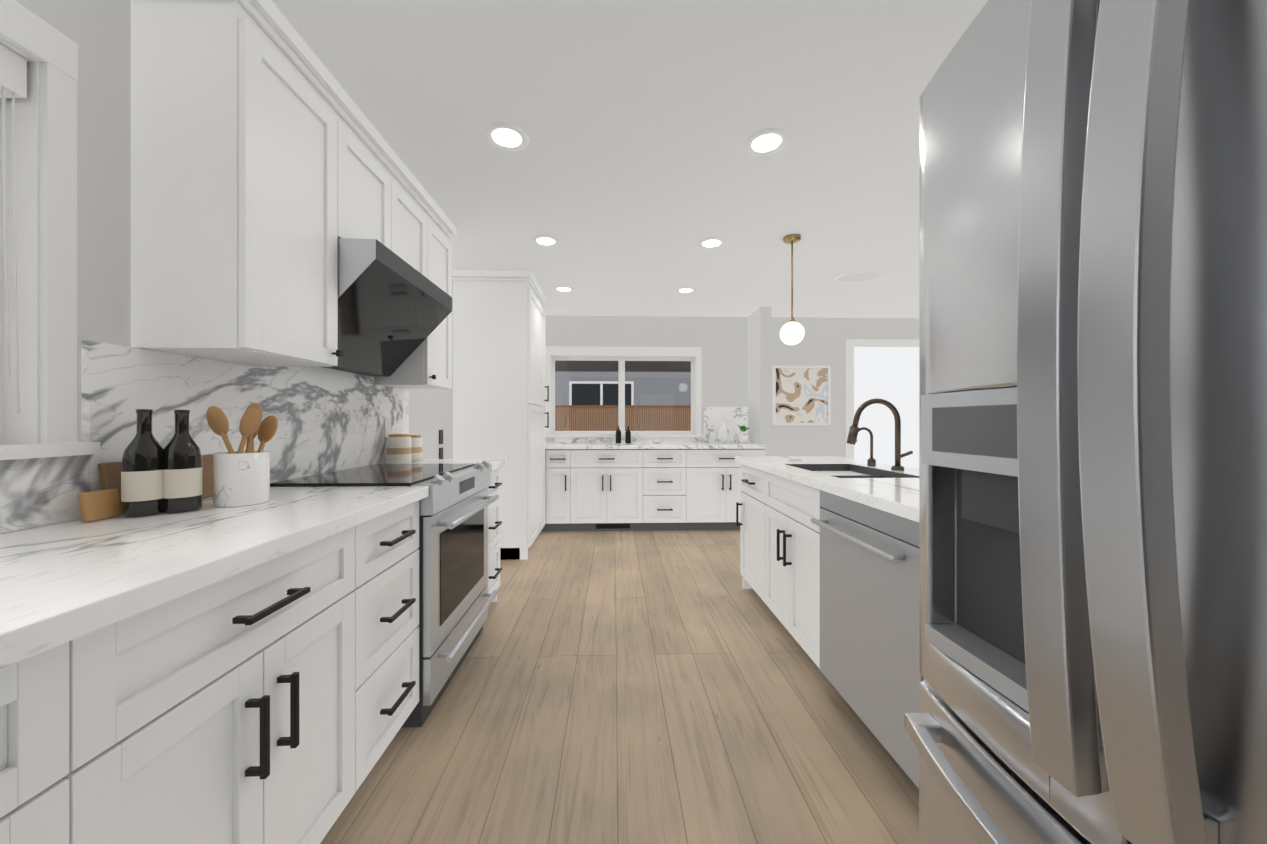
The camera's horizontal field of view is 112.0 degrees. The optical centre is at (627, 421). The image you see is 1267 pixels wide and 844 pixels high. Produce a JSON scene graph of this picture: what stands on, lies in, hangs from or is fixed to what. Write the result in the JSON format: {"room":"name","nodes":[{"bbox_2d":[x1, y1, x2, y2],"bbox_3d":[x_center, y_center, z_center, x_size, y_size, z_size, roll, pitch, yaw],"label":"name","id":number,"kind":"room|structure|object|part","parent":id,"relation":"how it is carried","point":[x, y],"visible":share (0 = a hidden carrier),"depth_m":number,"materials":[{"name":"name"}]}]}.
{"room":"kitchen","nodes":[
{"label":"kitchen","id":0,"kind":"room"},
{"bbox_2d":[6,0,452,458],"bbox_3d":[-1.465,-0.050,1.618,0.150,2.400,6.750,0,0,-2],"label":"wall","id":1,"kind":"structure","parent":0,"point":[98,32],"depth_m":1.12,"materials":[{"name":"white paint"}]},
{"bbox_2d":[0,0,99,459],"bbox_3d":[-1.382,-0.424,0.145,0.175,1.010,1.850,0,0,-2],"label":"window","id":2,"kind":"structure","parent":1,"relation":"in","point":[42,423],"depth_m":0.99,"materials":[{"name":"white"}]},
{"bbox_2d":[0,44,26,412],"bbox_3d":[-1.385,-0.426,0.143,0.061,0.814,1.678,0,0,-2],"label":"window shade","id":3,"kind":"object","parent":2,"relation":"attached to","point":[13,75],"visible":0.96,"depth_m":0.96,"materials":[{"name":"white fabric"}]},
{"bbox_2d":[0,341,408,532],"bbox_3d":[-1.360,-0.004,1.036,0.020,0.487,3.420,0,0,-2],"label":"backsplash","id":4,"kind":"structure","parent":1,"relation":"attached to","point":[330,420],"depth_m":1.37,"materials":[{"name":"stone"}]},
{"bbox_2d":[384,419,390,437],"bbox_3d":[-1.391,0.035,2.481,0.006,0.110,0.070,0,0,-2],"label":"electrical outlet","id":5,"kind":"object","parent":4,"relation":"attached to","point":[387,426],"visible":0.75,"depth_m":2.47,"materials":[{"name":"white plastic"}]},
{"bbox_2d":[131,0,342,366],"bbox_3d":[-1.227,-0.728,1.387,0.308,1.043,0.402,0,0,-2],"label":"upper cabinet","id":6,"kind":"object","parent":1,"relation":"attached to","point":[269,168],"depth_m":1.19,"materials":[{"name":"white wood"}]},
{"bbox_2d":[343,89,430,280],"bbox_3d":[-1.245,-0.971,1.970,0.308,0.557,0.764,0,0,-2],"label":"upper cabinet","id":7,"kind":"object","parent":1,"relation":"attached to","point":[383,201],"depth_m":1.90,"materials":[{"name":"white wood"}]},
{"bbox_2d":[324,238,451,375],"bbox_3d":[-1.176,-0.469,1.972,0.445,0.438,0.756,0,0,-2],"label":"range hood","id":8,"kind":"object","parent":1,"relation":"attached to","point":[394,310],"visible":0.65,"depth_m":1.88,"materials":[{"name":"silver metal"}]},
{"bbox_2d":[372,198,454,389],"bbox_3d":[-1.262,-0.728,2.530,0.308,1.043,0.358,0,0,-2],"label":"upper cabinet","id":9,"kind":"object","parent":1,"relation":"attached to","point":[429,367],"depth_m":2.50,"materials":[{"name":"white wood"}]},
{"bbox_2d":[439,430,442,443],"bbox_3d":[-1.438,0.115,3.299,0.006,0.110,0.070,0,0,-2],"label":"outlet","id":10,"kind":"object","parent":1,"relation":"attached to","point":[440,442],"depth_m":3.29,"materials":[{"name":"black plastic"}]},
{"bbox_2d":[439,448,442,458],"bbox_3d":[-1.438,0.255,3.300,0.006,0.110,0.070,0,0,-2],"label":"outlet","id":11,"kind":"object","parent":1,"relation":"attached to","point":[440,449],"depth_m":3.29,"materials":[{"name":"black plastic"}]},
{"bbox_2d":[320,530,918,843],"bbox_3d":[1.414,1.180,1.708,5.910,0.060,7.050,0,0,-2],"label":"floor","id":12,"kind":"structure","parent":0,"point":[640,687],"depth_m":1.59,"materials":[{"name":"brown wood"}]},
{"bbox_2d":[0,611,143,843],"bbox_3d":[-1.033,0.716,-0.020,0.608,0.868,1.288,0,0,-2],"label":"base cabinet","id":13,"kind":"object","parent":12,"relation":"on","point":[72,712],"depth_m":0.58,"materials":[{"name":"white wood"}]},
{"bbox_2d":[0,459,506,668],"bbox_3d":[-1.048,0.260,1.046,0.643,0.040,3.420,0,0,-2],"label":"countertop","id":14,"kind":"structure","parent":13,"relation":"on","point":[63,582],"depth_m":0.80,"materials":[{"name":"stone"}]},
{"bbox_2d":[121,409,162,517],"bbox_3d":[-1.249,0.103,1.104,0.078,0.272,0.078,0,0,-2],"label":"wine bottle","id":15,"kind":"object","parent":14,"relation":"on","point":[142,477],"visible":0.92,"depth_m":1.08,"materials":[{"name":"black glass"}]},
{"bbox_2d":[77,454,212,521],"bbox_3d":[-1.317,0.171,1.197,0.060,0.135,0.370,0,0,-2],"label":"cutting boards","id":16,"kind":"object","parent":14,"relation":"on","point":[104,502],"visible":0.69,"depth_m":1.08,"materials":[{"name":"brown wood"}]},
{"bbox_2d":[163,410,201,513],"bbox_3d":[-1.200,0.103,1.151,0.078,0.272,0.078,0,0,-2],"label":"wine bottle","id":17,"kind":"object","parent":14,"relation":"on","point":[182,473],"visible":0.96,"depth_m":1.13,"materials":[{"name":"black glass"}]},
{"bbox_2d":[206,403,277,506],"bbox_3d":[-1.139,0.090,1.270,0.133,0.298,0.148,0,0,-2],"label":"utensil crock","id":18,"kind":"object","parent":14,"relation":"on","point":[241,477],"visible":1,"depth_m":1.23,"materials":[{"name":"white marble"},{"name":"wood"}]},
{"bbox_2d":[387,434,411,463],"bbox_3d":[-1.306,0.154,2.448,0.124,0.170,0.124,0,0,-2],"label":"canister","id":19,"kind":"object","parent":14,"relation":"on","point":[399,448],"visible":0.94,"depth_m":2.40,"materials":[{"name":"white ceramic"}]},
{"bbox_2d":[410,435,421,461],"bbox_3d":[-1.310,0.159,2.603,0.110,0.160,0.110,0,0,-2],"label":"canister","id":20,"kind":"object","parent":14,"relation":"on","point":[416,448],"visible":0.46,"depth_m":2.57,"materials":[{"name":"white ceramic"}]},
{"bbox_2d":[144,523,363,843],"bbox_3d":[-1.060,0.716,0.850,0.608,0.868,0.690,0,0,-2],"label":"base cabinet","id":21,"kind":"object","parent":12,"relation":"on","point":[274,701],"depth_m":0.87,"materials":[{"name":"white wood"}]},
{"bbox_2d":[270,460,498,727],"bbox_3d":[-1.041,0.678,1.977,0.715,0.944,0.755,0,0,-2],"label":"range oven","id":22,"kind":"object","parent":12,"relation":"on","point":[455,601],"visible":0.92,"depth_m":1.79,"materials":[{"name":"silver metal"}]},
{"bbox_2d":[364,501,418,779],"bbox_3d":[-1.076,0.716,1.365,0.608,0.868,0.456,0,0,-2],"label":"base cabinet","id":23,"kind":"object","parent":12,"relation":"on","point":[391,539],"depth_m":1.39,"materials":[{"name":"white wood"}]},
{"bbox_2d":[487,468,501,601],"bbox_3d":[-1.113,0.715,2.545,0.608,0.868,0.378,0,0,-2],"label":"base cabinet","id":24,"kind":"object","parent":12,"relation":"on","point":[494,522],"depth_m":2.61,"materials":[{"name":"white wood"}]},
{"bbox_2d":[452,270,548,559],"bbox_3d":[-1.121,-0.050,3.937,0.678,2.399,0.835,0,0,-2],"label":"pantry cabinet","id":25,"kind":"object","parent":12,"relation":"on","point":[499,387],"visible":0.92,"depth_m":3.56,"materials":[{"name":"white wood"}]},
{"bbox_2d":[541,449,552,531],"bbox_3d":[-1.134,0.715,4.694,0.692,0.868,0.618,0,0,-2],"label":"base cabinet","id":26,"kind":"object","parent":12,"relation":"on","point":[548,527],"depth_m":4.40,"materials":[{"name":"white wood"}]},
{"bbox_2d":[553,449,576,530],"bbox_3d":[-0.692,0.715,4.708,0.311,0.868,0.618,0,0,-2],"label":"base cabinet","id":27,"kind":"object","parent":12,"relation":"on","point":[564,460],"depth_m":4.40,"materials":[{"name":"white wood"}]},
{"bbox_2d":[577,449,644,530],"bbox_3d":[-0.250,0.715,4.721,0.809,0.868,0.618,0,0,-2],"label":"base cabinet","id":28,"kind":"object","parent":12,"relation":"on","point":[637,489],"depth_m":4.42,"materials":[{"name":"white wood"}]},
{"bbox_2d":[645,449,692,530],"bbox_3d":[0.379,0.715,4.741,0.567,0.868,0.618,0,0,-2],"label":"base cabinet","id":29,"kind":"object","parent":12,"relation":"on","point":[668,472],"depth_m":4.44,"materials":[{"name":"white wood"}]},
{"bbox_2d":[693,449,764,529],"bbox_3d":[1.021,0.715,4.761,0.835,0.868,0.618,0,0,-2],"label":"base cabinet","id":30,"kind":"object","parent":12,"relation":"on","point":[716,473],"depth_m":4.46,"materials":[{"name":"white wood"}]},
{"bbox_2d":[545,442,765,448],"bbox_3d":[-0.020,0.259,4.716,2.921,0.040,0.643,0,0,-2],"label":"countertop","id":31,"kind":"structure","parent":30,"relation":"on","point":[645,445],"depth_m":4.43,"materials":[{"name":"stone"}]},
{"bbox_2d":[616,426,620,442],"bbox_3d":[-0.099,0.143,4.833,0.064,0.190,0.072,0,0,-2],"label":"soap dispenser","id":32,"kind":"object","parent":31,"relation":"on","point":[618,435],"visible":0.96,"depth_m":4.81,"materials":[{"name":"black"}]},
{"bbox_2d":[625,426,630,442],"bbox_3d":[0.011,0.143,4.836,0.064,0.190,0.072,0,0,-2],"label":"soap dispenser","id":33,"kind":"object","parent":31,"relation":"on","point":[628,436],"visible":0.96,"depth_m":4.82,"materials":[{"name":"black"}]},
{"bbox_2d":[650,439,661,442],"bbox_3d":[0.323,0.213,4.780,0.150,0.050,0.150,0,0,-2],"label":"bowl","id":34,"kind":"object","parent":31,"relation":"on","point":[655,440],"visible":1,"depth_m":4.73,"materials":[{"name":"white ceramic"}]},
{"bbox_2d":[718,423,727,442],"bbox_3d":[1.099,0.123,4.904,0.120,0.230,0.120,0,0,-2],"label":"vase","id":35,"kind":"object","parent":31,"relation":"on","point":[722,434],"visible":0.98,"depth_m":4.87,"materials":[{"name":"white ceramic"}]},
{"bbox_2d":[737,425,748,442],"bbox_3d":[1.324,0.138,4.859,0.140,0.201,0.127,0,0,-2],"label":"potted plant","id":36,"kind":"object","parent":31,"relation":"on","point":[743,438],"visible":1,"depth_m":4.82,"materials":[{"name":"green plant"}]},
{"bbox_2d":[736,464,867,591],"bbox_3d":[1.108,0.715,2.696,0.640,0.869,0.551,0,0,-2],"label":"base cabinet","id":37,"kind":"object","parent":12,"relation":"on","point":[747,503],"depth_m":2.78,"materials":[{"name":"white wood"}]},
{"bbox_2d":[756,468,918,668],"bbox_3d":[1.124,0.715,2.176,0.640,0.869,0.721,0,0,-2],"label":"base cabinet","id":38,"kind":"object","parent":12,"relation":"on","point":[779,551],"depth_m":2.12,"materials":[{"name":"white wood"}]},
{"bbox_2d":[735,456,918,522],"bbox_3d":[1.144,0.260,1.927,0.715,0.040,2.145,0,0,-2],"label":"countertop","id":39,"kind":"structure","parent":38,"relation":"on","point":[898,496],"depth_m":1.72,"materials":[{"name":"stone"}]},
{"bbox_2d":[856,427,875,465],"bbox_3d":[1.296,0.134,2.329,0.117,0.211,0.040,0,0,-2],"label":"filter faucet","id":40,"kind":"object","parent":39,"relation":"on","point":[871,460],"visible":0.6,"depth_m":2.32,"materials":[{"name":"brown metal"}]},
{"bbox_2d":[846,399,912,470],"bbox_3d":[1.236,0.061,2.097,0.286,0.356,0.116,0,0,-2],"label":"faucet","id":41,"kind":"object","parent":39,"relation":"on","point":[853,433],"visible":1,"depth_m":2.12,"materials":[{"name":"brown metal"}]},
{"bbox_2d":[811,490,923,788],"bbox_3d":[1.094,0.716,1.514,0.661,0.868,0.598,0,0,-2],"label":"dishwasher","id":42,"kind":"object","parent":12,"relation":"on","point":[869,612],"visible":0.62,"depth_m":1.43,"materials":[{"name":"silver metal"}]},
{"bbox_3d":[0.970,0.250,0.461,0.715,1.762,0.718,0,0,-2],"label":"fridge","id":43,"kind":"object","parent":12,"relation":"on","visible":0},
{"bbox_2d":[921,387,1027,711],"bbox_3d":[0.568,0.173,0.654,0.070,0.443,0.238,0,0,-2],"label":"water dispenser","id":44,"kind":"object","parent":43,"relation":"attached to","point":[970,437],"visible":0.46,"depth_m":0.68,"materials":[{"name":"silver metal"}]},
{"bbox_2d":[904,681,1090,843],"bbox_3d":[0.545,0.778,0.448,0.175,0.575,0.730,0,0,-2],"label":"drawer","id":45,"kind":"object","parent":43,"relation":"in","point":[1018,809],"depth_m":0.65,"materials":[{"name":"silver metal"}]},
{"bbox_3d":[0.506,0.538,0.447,0.096,0.030,0.646,0,0,-2],"label":"fridge handle","id":46,"kind":"part","parent":45,"relation":"part of","materials":[{"name":"silver metal"}]},
{"bbox_2d":[919,0,1131,843],"bbox_3d":[0.543,-0.070,0.632,0.167,1.098,0.361,0,0,-2],"label":"door","id":47,"kind":"structure","parent":43,"relation":"attached to","point":[971,106],"depth_m":0.51,"materials":[{"name":"silver metal"}]},
{"bbox_3d":[0.494,-0.062,0.486,0.059,0.937,0.050,0,0,-2],"label":"fridge handle","id":48,"kind":"part","parent":47,"relation":"part of","materials":[{"name":"silver metal"}]},
{"bbox_2d":[1077,0,1266,843],"bbox_3d":[0.544,-0.070,0.263,0.188,1.098,0.361,0,0,-2],"label":"door","id":49,"kind":"structure","parent":43,"relation":"attached to","point":[1218,353],"depth_m":0.38,"materials":[{"name":"silver metal"}]},
{"bbox_3d":[0.486,-0.062,0.400,0.081,0.940,0.050,0,0,-2],"label":"fridge handle","id":50,"kind":"part","parent":49,"relation":"part of","materials":[{"name":"silver metal"}]},
{"bbox_2d":[271,0,988,317],"bbox_3d":[1.414,-1.300,1.707,5.910,0.100,7.050,0,0,-2],"label":"ceiling","id":51,"kind":"structure","parent":0,"point":[632,174],"depth_m":1.85,"materials":[{"name":"white paint"}]},
{"bbox_2d":[484,122,528,151],"bbox_3d":[-0.527,-1.245,1.872,0.192,0.008,0.192,0,0,-2],"label":"recessed light","id":52,"kind":"object","parent":51,"relation":"in","point":[504,136],"visible":1,"depth_m":1.86,"materials":[{"name":"white plastic"}]},
{"bbox_2d":[532,235,559,246],"bbox_3d":[-0.561,-1.245,2.941,0.192,0.008,0.192,0,0,-2],"label":"recessed light","id":53,"kind":"object","parent":51,"relation":"in","point":[545,240],"visible":1,"depth_m":2.93,"materials":[{"name":"white plastic"}]},
{"bbox_2d":[554,286,573,292],"bbox_3d":[-0.594,-1.246,4.011,0.192,0.008,0.192,0,0,-2],"label":"recessed light","id":54,"kind":"object","parent":51,"relation":"in","point":[565,289],"visible":1,"depth_m":4.00,"materials":[{"name":"white plastic"}]},
{"bbox_2d":[676,287,695,293],"bbox_3d":[0.556,-1.246,4.046,0.192,0.008,0.192,0,0,-2],"label":"recessed light","id":55,"kind":"object","parent":51,"relation":"in","point":[684,290],"visible":1,"depth_m":4.05,"materials":[{"name":"white"}]},
{"bbox_2d":[698,237,725,248],"bbox_3d":[0.589,-1.245,2.977,0.192,0.008,0.192,0,0,-2],"label":"recessed light","id":56,"kind":"object","parent":51,"relation":"in","point":[710,243],"visible":1,"depth_m":2.96,"materials":[{"name":"white plastic"}]},
{"bbox_2d":[744,128,788,156],"bbox_3d":[0.622,-1.245,1.907,0.192,0.008,0.192,0,0,-2],"label":"recessed light","id":57,"kind":"object","parent":51,"relation":"in","point":[768,141],"visible":1,"depth_m":1.90,"materials":[{"name":"white plastic"}]},
{"bbox_2d":[780,234,803,344],"bbox_3d":[1.118,-0.886,2.893,0.156,0.727,0.156,0,0,-2],"label":"pendant light","id":58,"kind":"object","parent":51,"relation":"hanging from","point":[792,332],"visible":1,"depth_m":2.86,"materials":[{"name":"white glass"}]},
{"bbox_2d":[832,272,884,281],"bbox_3d":[1.983,-1.242,3.671,0.350,0.016,0.200,0,0,-2],"label":"ceiling vent","id":59,"kind":"object","parent":51,"relation":"in","point":[855,277],"visible":1,"depth_m":3.65,"materials":[{"name":"white metal"}]},
{"bbox_2d":[545,315,918,457],"bbox_3d":[1.307,-0.051,5.156,5.910,2.400,0.150,0,0,-2],"label":"wall","id":60,"kind":"structure","parent":0,"point":[722,342],"depth_m":5.08,"materials":[{"name":"white paint"}]},
{"bbox_2d":[545,346,703,436],"bbox_3d":[-0.044,-0.353,5.076,1.885,1.065,0.175,0,0,-2],"label":"window","id":61,"kind":"structure","parent":60,"relation":"in","point":[622,355],"depth_m":5.09,"materials":[{"name":"white"}]},
{"bbox_2d":[555,407,747,441],"bbox_3d":[0.292,0.029,5.037,2.274,0.419,0.020,0,0,-2],"label":"backsplash","id":62,"kind":"structure","parent":60,"relation":"attached to","point":[732,418],"depth_m":5.05,"materials":[{"name":"stone"}]},
{"bbox_2d":[773,365,830,424],"bbox_3d":[2.079,-0.316,5.089,0.690,0.710,0.029,0,0,-2],"label":"framed picture","id":63,"kind":"object","parent":60,"relation":"attached to","point":[801,395],"visible":0.98,"depth_m":5.08,"materials":[{"name":"white"}]},
{"bbox_2d":[846,339,918,468],"bbox_3d":[3.213,0.079,5.131,1.180,2.140,0.018,0,0,-2],"label":"door frame","id":64,"kind":"structure","parent":60,"relation":"attached to","point":[886,369],"depth_m":5.12,"materials":[{"name":"white wood"}]},
{"bbox_2d":[748,307,770,455],"bbox_3d":[1.501,-0.051,4.861,0.120,2.400,0.449,0,0,-2],"label":"wall","id":65,"kind":"structure","parent":0,"point":[759,375],"depth_m":4.64,"materials":[{"name":"white paint"}]},
{"label":"outside","id":66,"kind":"structure","parent":0,"visible":0},
{"bbox_3d":[0.661,1.237,13.215,26.000,0.060,15.700,0,0,-2],"label":"ground","id":67,"kind":"structure","parent":66,"visible":0},
{"bbox_2d":[555,361,690,404],"bbox_3d":[0.612,-1.543,14.773,21.000,5.500,7.580,0,0,-2],"label":"building","id":68,"kind":"structure","parent":67,"relation":"on","point":[640,398],"depth_m":13.98,"materials":[{"name":"grey paint"}]},
{"bbox_2d":[555,405,690,430],"bbox_3d":[0.727,0.388,11.101,20.000,1.640,0.130,0,0,-2],"label":"fence","id":69,"kind":"object","parent":67,"relation":"on","point":[642,415],"depth_m":11.03,"materials":[{"name":"brown wood"}]}
]}

